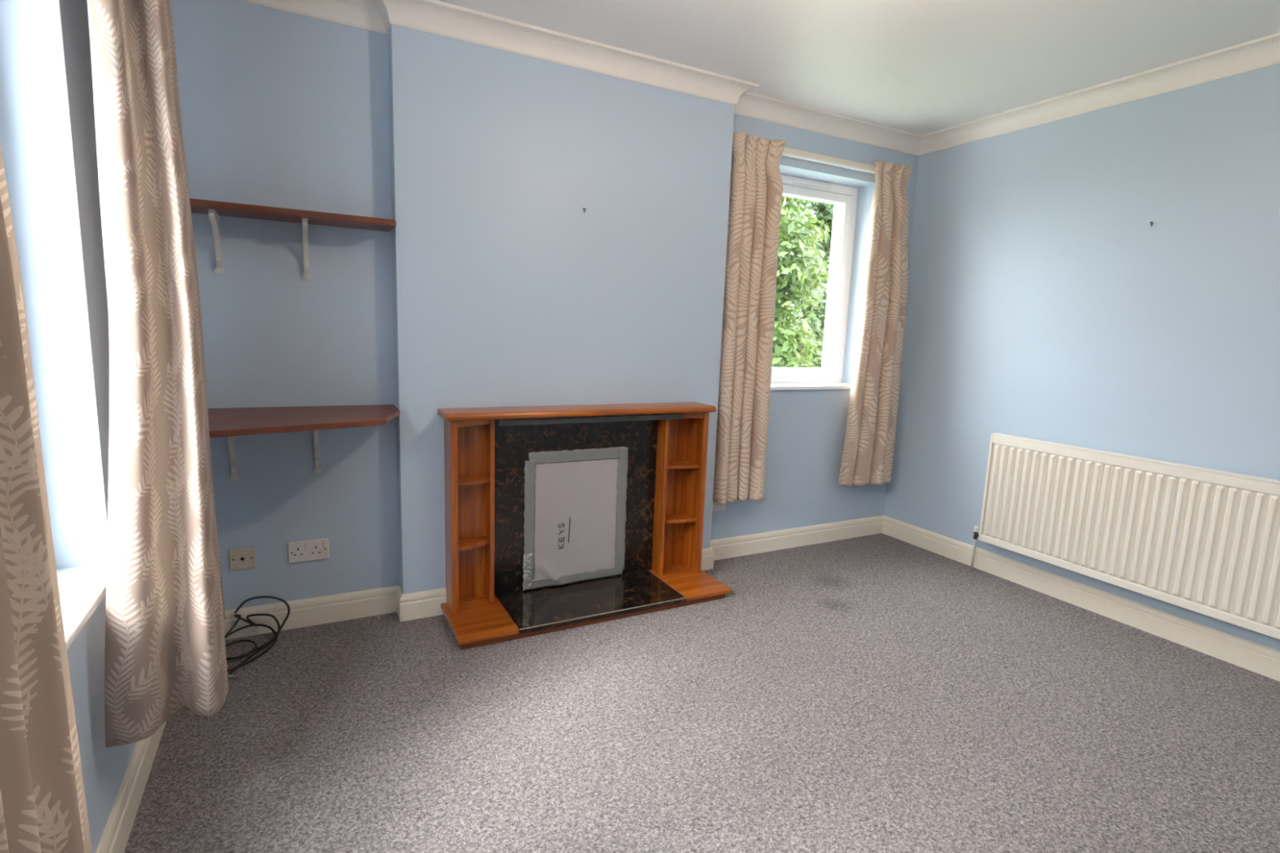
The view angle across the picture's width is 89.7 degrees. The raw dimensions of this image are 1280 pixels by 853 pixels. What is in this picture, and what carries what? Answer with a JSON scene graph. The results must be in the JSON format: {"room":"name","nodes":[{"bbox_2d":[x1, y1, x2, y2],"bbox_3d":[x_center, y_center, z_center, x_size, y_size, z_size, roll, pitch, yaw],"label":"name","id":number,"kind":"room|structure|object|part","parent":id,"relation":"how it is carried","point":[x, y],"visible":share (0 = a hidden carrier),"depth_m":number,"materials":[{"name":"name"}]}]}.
{"room":"living room","nodes":[
{"label":"living room","id":0,"kind":"room"},
{"bbox_2d":[0,0,137,852],"bbox_3d":[-0.976,-0.075,0.581,0.340,2.400,4.343,-2,10,-28],"label":"wall","id":1,"kind":"structure","parent":0,"point":[48,140],"depth_m":1.43,"materials":[{"name":"blue paint"}]},
{"bbox_2d":[56,564,106,650],"bbox_3d":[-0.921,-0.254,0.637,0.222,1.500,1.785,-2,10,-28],"label":"windowsill","id":2,"kind":"structure","parent":1,"relation":"in","point":[82,589],"depth_m":1.38,"materials":[{"name":"white plastic"}]},
{"bbox_2d":[95,720,166,852],"bbox_3d":[-0.781,1.073,0.689,0.016,0.114,4.003,-2,10,-28],"label":"baseboard","id":3,"kind":"structure","parent":1,"relation":"attached to","point":[115,836],"depth_m":1.57,"materials":[{"name":"beige paint"}]},
{"bbox_3d":[-0.838,-1.073,0.645,0.039,0.043,2.330,-2,10,-28],"label":"rail","id":4,"kind":"object","parent":1,"relation":"attached to","visible":0},
{"bbox_2d":[0,143,92,852],"bbox_3d":[-0.647,-0.123,0.572,0.118,1.878,0.454,-2,10,-28],"label":"curtain","id":5,"kind":"object","parent":4,"relation":"hanging from","point":[43,805],"visible":1,"depth_m":0.69,"materials":[{"name":"fabric"}]},
{"bbox_2d":[87,0,228,747],"bbox_3d":[-1.161,-0.294,1.561,0.207,1.878,0.668,-2,10,-28],"label":"curtain","id":6,"kind":"object","parent":4,"relation":"hanging from","point":[165,652],"visible":1,"depth_m":1.40,"materials":[{"name":"fabric"}]},
{"bbox_2d":[171,0,399,610],"bbox_3d":[-1.407,-0.399,2.589,0.785,2.400,0.340,-2,10,-28],"label":"wall","id":7,"kind":"structure","parent":0,"point":[281,108],"depth_m":2.43,"materials":[{"name":"blue paint"}]},
{"bbox_2d":[208,208,225,273],"bbox_3d":[-1.467,-0.637,2.225,0.031,0.200,0.165,-2,10,-28],"label":"shelf bracket","id":8,"kind":"object","parent":7,"relation":"attached to","point":[214,217],"visible":1,"depth_m":2.27,"materials":[{"name":"white metal"}]},
{"bbox_3d":[-1.464,-0.733,2.211,0.018,0.005,0.164,-2,10,-28],"label":"shelf arm","id":9,"kind":"part","parent":8,"relation":"part of","materials":[{"name":"white metal"}]},
{"bbox_3d":[-1.504,-0.649,2.295,0.031,0.200,0.005,-2,10,-28],"label":"wall leg","id":10,"kind":"part","parent":8,"relation":"part of","materials":[{"name":"white metal"}]},
{"bbox_2d":[226,435,239,479],"bbox_3d":[-1.476,0.091,2.318,0.031,0.252,0.215,-2,10,-28],"label":"shelf bracket","id":11,"kind":"object","parent":7,"relation":"attached to","point":[234,475],"visible":0.56,"depth_m":2.40,"materials":[{"name":"white metal"}]},
{"bbox_2d":[228,546,255,570],"bbox_3d":[-1.531,0.509,2.479,0.085,0.085,0.010,-2,10,-28],"label":"socket","id":12,"kind":"object","parent":7,"relation":"attached to","point":[240,558],"visible":1,"depth_m":2.48,"materials":[{"name":"beige plastic"}]},
{"bbox_2d":[189,198,395,231],"bbox_3d":[-1.277,-0.752,2.285,0.757,0.022,0.199,-2,10,-28],"label":"wall shelf","id":13,"kind":"object","parent":7,"relation":"attached to","point":[197,206],"visible":0.86,"depth_m":2.26,"materials":[{"name":"red wood"}]},
{"bbox_2d":[207,404,399,437],"bbox_3d":[-1.213,-0.022,2.224,0.757,0.020,0.586,-2,10,-28],"label":"wall shelf","id":14,"kind":"object","parent":7,"relation":"attached to","point":[222,422],"visible":0.84,"depth_m":2.21,"materials":[{"name":"red wood"}]},
{"bbox_2d":[301,217,311,279],"bbox_3d":[-1.222,-0.646,2.354,0.031,0.205,0.165,-2,10,-28],"label":"shelf bracket","id":15,"kind":"object","parent":7,"relation":"attached to","point":[306,276],"visible":1,"depth_m":2.40,"materials":[{"name":"white metal"}]},
{"bbox_2d":[287,537,328,563],"bbox_3d":[-1.329,0.499,2.584,0.146,0.086,0.012,-2,10,-28],"label":"double socket","id":16,"kind":"object","parent":7,"relation":"attached to","point":[313,549],"visible":1,"depth_m":2.58,"materials":[{"name":"white plastic"}]},
{"bbox_2d":[305,543,309,550],"bbox_3d":[-1.330,0.482,2.576,0.015,0.024,0.004,-2,10,-28],"label":"rocker switch","id":17,"kind":"object","parent":16,"relation":"attached to","point":[307,545],"depth_m":2.57,"materials":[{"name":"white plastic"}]},
{"bbox_2d":[323,542,327,547],"bbox_3d":[-1.274,0.479,2.605,0.015,0.024,0.004,-2,10,-28],"label":"rocker switch","id":18,"kind":"object","parent":16,"relation":"attached to","point":[325,544],"depth_m":2.60,"materials":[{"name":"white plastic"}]},
{"bbox_2d":[223,585,399,639],"bbox_3d":[-1.375,0.757,2.602,0.765,0.114,0.016,-2,10,-28],"label":"baseboard","id":19,"kind":"structure","parent":7,"relation":"attached to","point":[307,612],"depth_m":2.62,"materials":[{"name":"beige paint"}]},
{"bbox_2d":[239,0,386,34],"bbox_3d":[-1.277,-1.511,2.226,0.765,0.085,0.078,-2,10,-28],"label":"trim","id":20,"kind":"structure","parent":7,"relation":"attached to","point":[362,14],"depth_m":2.34,"materials":[{"name":"white paint"}]},
{"bbox_2d":[312,430,321,473],"bbox_3d":[-1.228,0.078,2.448,0.031,0.248,0.215,-2,10,-28],"label":"shelf bracket","id":21,"kind":"object","parent":7,"relation":"attached to","point":[317,469],"visible":0.56,"depth_m":2.53,"materials":[{"name":"white metal"}]},
{"bbox_2d":[387,23,734,595],"bbox_3d":[-0.372,-0.436,3.074,1.540,2.400,0.443,-2,10,-28],"label":"wall","id":22,"kind":"structure","parent":0,"point":[507,292],"depth_m":2.73,"materials":[{"name":"blue paint"}]},
{"bbox_2d":[368,0,391,34],"bbox_3d":[-0.949,-1.516,2.341,0.078,0.085,0.180,-2,10,-28],"label":"trim","id":23,"kind":"structure","parent":22,"relation":"attached to","point":[380,5],"depth_m":2.36,"materials":[{"name":"white paint"}]},
{"bbox_2d":[395,585,402,621],"bbox_3d":[-1.020,0.750,2.731,0.016,0.114,0.118,-2,10,-28],"label":"baseboard","id":24,"kind":"structure","parent":22,"relation":"attached to","point":[399,593],"depth_m":2.72,"materials":[{"name":"beige paint"}]},
{"bbox_2d":[400,587,446,622],"bbox_3d":[-0.919,0.755,2.727,0.190,0.114,0.016,-2,10,-28],"label":"baseboard","id":25,"kind":"structure","parent":22,"relation":"attached to","point":[424,604],"depth_m":2.72,"materials":[{"name":"beige paint"}]},
{"bbox_2d":[382,0,759,105],"bbox_3d":[-0.209,-1.540,2.671,1.695,0.085,0.078,-2,10,-28],"label":"trim","id":26,"kind":"structure","parent":22,"relation":"attached to","point":[433,16],"depth_m":2.61,"materials":[{"name":"white paint"}]},
{"bbox_2d":[701,547,714,570],"bbox_3d":[0.311,0.701,3.372,0.174,0.114,0.016,-2,10,-28],"label":"baseboard","id":27,"kind":"structure","parent":22,"relation":"attached to","point":[708,557],"depth_m":3.39,"materials":[{"name":"beige paint"}]},
{"bbox_2d":[742,86,758,93],"bbox_3d":[0.483,-1.579,3.091,0.078,0.085,0.180,-2,10,-28],"label":"trim","id":28,"kind":"structure","parent":22,"relation":"attached to","point":[753,88],"depth_m":3.07,"materials":[{"name":"white paint"}]},
{"bbox_2d":[124,533,1279,852],"bbox_3d":[0.789,1.098,1.677,4.390,0.120,4.943,-2,10,-28],"label":"floor","id":29,"kind":"structure","parent":0,"point":[877,693],"depth_m":2.02,"materials":[{"name":"grey carpet"}]},
{"bbox_2d":[224,595,289,679],"bbox_3d":[-1.488,0.762,2.380,0.202,0.162,0.361,2,9,0],"label":"cable","id":30,"kind":"object","parent":29,"relation":"on","point":[248,620],"visible":0.87,"depth_m":2.46,"materials":[{"name":"black plastic"}]},
{"bbox_2d":[437,402,730,649],"bbox_3d":[-0.201,0.371,2.836,1.260,0.892,0.374,-2,10,-28],"label":"fireplace surround","id":31,"kind":"object","parent":29,"relation":"on","point":[486,450],"visible":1,"depth_m":2.85,"materials":[{"name":"brown wood"}]},
{"bbox_3d":[-0.785,0.365,2.662,0.017,0.810,0.133,-2,10,-28],"label":"panel","id":32,"kind":"part","parent":31,"relation":"part of","materials":[{"name":"brown wood"}]},
{"bbox_3d":[-0.738,0.352,2.756,0.154,0.810,0.009,-2,10,-28],"label":"panel","id":33,"kind":"part","parent":31,"relation":"part of","materials":[{"name":"brown wood"}]},
{"bbox_3d":[-0.676,-0.019,2.615,0.013,0.030,0.157,10,12,41],"label":"rail","id":34,"kind":"part","parent":31,"relation":"part of","materials":[{"name":"brown wood"}]},
{"bbox_2d":[458,536,488,551],"bbox_3d":[-0.719,0.498,2.730,0.154,0.015,0.098,-2,10,-28],"label":"niche shelf","id":35,"kind":"object","parent":31,"relation":"attached to","point":[465,543],"depth_m":2.74,"materials":[{"name":"brown wood"}]},
{"bbox_2d":[457,475,489,486],"bbox_3d":[-0.709,0.228,2.689,0.154,0.015,0.098,-2,10,-28],"label":"niche shelf","id":36,"kind":"object","parent":31,"relation":"attached to","point":[463,481],"depth_m":2.69,"materials":[{"name":"brown wood"}]},
{"bbox_3d":[-0.670,0.790,2.661,0.236,0.022,0.371,-2,10,-28],"label":"board","id":37,"kind":"part","parent":31,"relation":"part of","materials":[{"name":"brown wood"}]},
{"bbox_3d":[-0.646,0.354,2.765,0.017,0.810,0.079,-2,10,-28],"label":"panel","id":38,"kind":"part","parent":31,"relation":"part of","materials":[{"name":"brown wood"}]},
{"bbox_2d":[522,446,628,591],"bbox_3d":[-0.290,0.420,2.977,0.517,0.638,0.019,-2,10,-28],"label":"panel","id":39,"kind":"object","parent":31,"relation":"attached to","point":[575,513],"visible":1,"depth_m":2.98,"materials":[{"name":"white paper"},{"name":"grey duct tape"}]},
{"bbox_3d":[-0.290,0.427,2.978,0.440,0.566,0.019,-2,10,-28],"label":"sheet panel","id":40,"kind":"part","parent":39,"relation":"part of","materials":[{"name":"white paper"}]},
{"bbox_3d":[-0.286,0.335,2.987,0.828,0.806,0.019,-2,10,-28],"label":"marble panel","id":41,"kind":"part","parent":31,"relation":"part of","materials":[{"name":"black stone"}]},
{"bbox_2d":[437,402,715,421],"bbox_3d":[-0.232,-0.070,2.856,1.258,0.029,0.177,-2,10,-28],"label":"mantel shelf","id":42,"kind":"object","parent":31,"relation":"attached to","point":[667,409],"depth_m":2.78,"materials":[{"name":"brown wood"}]},
{"bbox_3d":[-0.216,0.763,2.884,0.774,0.005,0.355,-2,10,-28],"label":"edge trim","id":43,"kind":"part","parent":31,"relation":"part of","materials":[{"name":"stone"}]},
{"bbox_3d":[0.093,0.323,3.147,0.017,0.810,0.089,-2,10,-28],"label":"panel","id":44,"kind":"part","parent":31,"relation":"part of","materials":[{"name":"brown wood"}]},
{"bbox_3d":[0.159,0.313,3.226,0.173,0.810,0.009,-2,10,-28],"label":"panel","id":45,"kind":"part","parent":31,"relation":"part of","materials":[{"name":"brown wood"}]},
{"bbox_2d":[665,512,697,523],"bbox_3d":[0.180,0.459,3.197,0.173,0.015,0.106,-2,10,-28],"label":"niche shelf","id":46,"kind":"object","parent":31,"relation":"attached to","point":[670,517],"depth_m":3.20,"materials":[{"name":"brown wood"}]},
{"bbox_2d":[667,460,699,468],"bbox_3d":[0.190,0.190,3.156,0.173,0.015,0.106,-2,10,-28],"label":"niche shelf","id":47,"kind":"object","parent":31,"relation":"attached to","point":[671,464],"depth_m":3.15,"materials":[{"name":"brown wood"}]},
{"bbox_3d":[0.218,-0.057,3.074,0.174,0.030,0.013,0,9,-11],"label":"rail","id":48,"kind":"part","parent":31,"relation":"part of","materials":[{"name":"brown wood"}]},
{"bbox_3d":[0.231,0.751,3.133,0.250,0.022,0.371,-2,10,-28],"label":"board","id":49,"kind":"part","parent":31,"relation":"part of","materials":[{"name":"brown wood"}]},
{"bbox_3d":[0.273,0.319,3.213,0.017,0.810,0.141,-2,10,-28],"label":"panel","id":50,"kind":"part","parent":31,"relation":"part of","materials":[{"name":"brown wood"}]},
{"bbox_2d":[710,113,918,540],"bbox_3d":[0.907,-0.500,3.802,1.405,2.400,0.340,-2,10,-28],"label":"wall","id":51,"kind":"structure","parent":0,"point":[806,432],"depth_m":3.73,"materials":[{"name":"blue paint"}]},
{"bbox_2d":[711,501,725,511],"bbox_3d":[0.408,0.417,3.494,0.146,0.086,0.012,-2,10,-28],"label":"double socket","id":52,"kind":"object","parent":51,"relation":"attached to","point":[716,507],"visible":0.21,"depth_m":3.50,"materials":[{"name":"white plastic"}]},
{"bbox_2d":[710,515,883,560],"bbox_3d":[0.948,0.656,3.821,1.405,0.114,0.016,-2,10,-28],"label":"baseboard","id":53,"kind":"structure","parent":51,"relation":"attached to","point":[748,544],"depth_m":3.79,"materials":[{"name":"beige paint"}]},
{"bbox_2d":[770,173,857,390],"bbox_3d":[0.894,-0.818,3.751,0.900,1.193,0.402,-2,10,-28],"label":"window","id":54,"kind":"structure","parent":51,"relation":"in","point":[844,198],"depth_m":3.86,"materials":[{"name":"white plastic"}]},
{"bbox_3d":[0.926,-0.233,3.740,0.880,0.022,0.176,-2,10,-28],"label":"sill","id":55,"kind":"part","parent":54,"relation":"part of","materials":[{"name":"white plastic"}]},
{"bbox_2d":[792,178,832,189],"bbox_3d":[0.982,-1.378,3.657,0.290,0.020,0.010,-2,10,-28],"label":"vent","id":56,"kind":"object","parent":54,"relation":"attached to","point":[808,184],"depth_m":3.66,"materials":[{"name":"white plastic"}]},
{"bbox_2d":[733,91,921,155],"bbox_3d":[1.046,-1.612,3.445,1.405,0.085,0.078,-2,10,-28],"label":"trim","id":57,"kind":"structure","parent":51,"relation":"attached to","point":[750,104],"depth_m":3.42,"materials":[{"name":"white paint"}]},
{"bbox_2d":[782,146,875,174],"bbox_3d":[0.998,-1.440,3.470,1.290,0.043,0.040,-2,10,-28],"label":"rail","id":58,"kind":"object","parent":51,"relation":"attached to","point":[788,152],"visible":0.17,"depth_m":3.47,"materials":[{"name":"beige paint"}]},
{"bbox_2d":[712,131,785,504],"bbox_3d":[0.572,-0.519,3.306,0.331,1.848,0.106,-2,10,-28],"label":"curtain","id":59,"kind":"object","parent":58,"relation":"hanging from","point":[756,188],"visible":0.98,"depth_m":3.28,"materials":[{"name":"beige fabric"}]},
{"bbox_2d":[837,160,912,486],"bbox_3d":[1.413,-0.566,3.741,0.410,1.846,0.117,-2,10,-28],"label":"curtain","id":60,"kind":"object","parent":58,"relation":"hanging from","point":[868,452],"visible":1,"depth_m":3.73,"materials":[{"name":"beige fabric"}]},
{"bbox_2d":[437,0,1279,135],"bbox_3d":[0.925,-1.442,1.206,4.390,0.250,4.763,-2,10,-28],"label":"ceiling","id":61,"kind":"structure","parent":0,"point":[920,67],"depth_m":2.52,"materials":[{"name":"white paint"}]},
{"bbox_2d":[883,62,1279,650],"bbox_3d":[2.608,-0.231,2.461,0.340,2.400,4.343,-2,10,-28],"label":"wall","id":62,"kind":"structure","parent":0,"point":[1046,302],"depth_m":2.98,"materials":[{"name":"blue paint"}]},
{"bbox_2d":[881,515,1279,681],"bbox_3d":[2.488,0.931,2.404,0.016,0.114,4.003,-2,10,-28],"label":"baseboard","id":63,"kind":"structure","parent":62,"relation":"attached to","point":[1251,655],"depth_m":2.99,"materials":[{"name":"beige paint"}]},
{"bbox_2d":[918,32,1279,155],"bbox_3d":[2.545,-1.341,2.040,0.078,0.085,4.003,-2,10,-28],"label":"trim","id":64,"kind":"structure","parent":62,"relation":"attached to","point":[1264,51],"depth_m":2.85,"materials":[{"name":"white paint"}]},
{"bbox_2d":[970,432,1279,639],"bbox_3d":[2.285,0.549,2.680,0.087,0.768,1.894,-2,10,-28],"label":"radiator","id":65,"kind":"object","parent":62,"relation":"attached to","point":[1205,541],"visible":1,"depth_m":2.79,"materials":[{"name":"white metal"}]},
{"bbox_2d":[991,432,1279,484],"bbox_3d":[2.299,0.177,2.594,0.055,0.006,1.842,-2,10,-28],"label":"grille","id":66,"kind":"object","parent":65,"relation":"attached to","point":[1235,477],"depth_m":2.79,"materials":[{"name":"white metal"}]},
{"label":"outside","id":67,"kind":"structure","parent":0,"visible":0},
{"bbox_3d":[-3.335,0.575,7.148,60.000,0.150,70.000,-2,10,-28],"label":"grass","id":68,"kind":"structure","parent":67,"visible":0},
{"bbox_2d":[771,195,830,367],"bbox_3d":[1.211,-1.653,8.143,2.774,4.309,2.475,-2,10,-28],"label":"tree","id":69,"kind":"object","parent":68,"relation":"on","point":[794,277],"visible":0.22,"depth_m":7.67,"materials":[{"name":"green plant"}]},
{"bbox_2d":[777,262,827,367],"bbox_3d":[3.236,-1.323,11.076,2.356,2.920,1.806,-2,10,-28],"label":"shrub","id":70,"kind":"object","parent":68,"relation":"on","point":[820,317],"visible":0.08,"depth_m":10.72,"materials":[{"name":"green plant"}]},
{"bbox_2d":[772,199,834,365],"bbox_3d":[3.425,-3.716,14.691,5.015,6.546,3.444,-2,10,-28],"label":"tree","id":71,"kind":"object","parent":68,"relation":"on","point":[824,211],"visible":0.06,"depth_m":14.12,"materials":[{"name":"green plant"}]}
]}

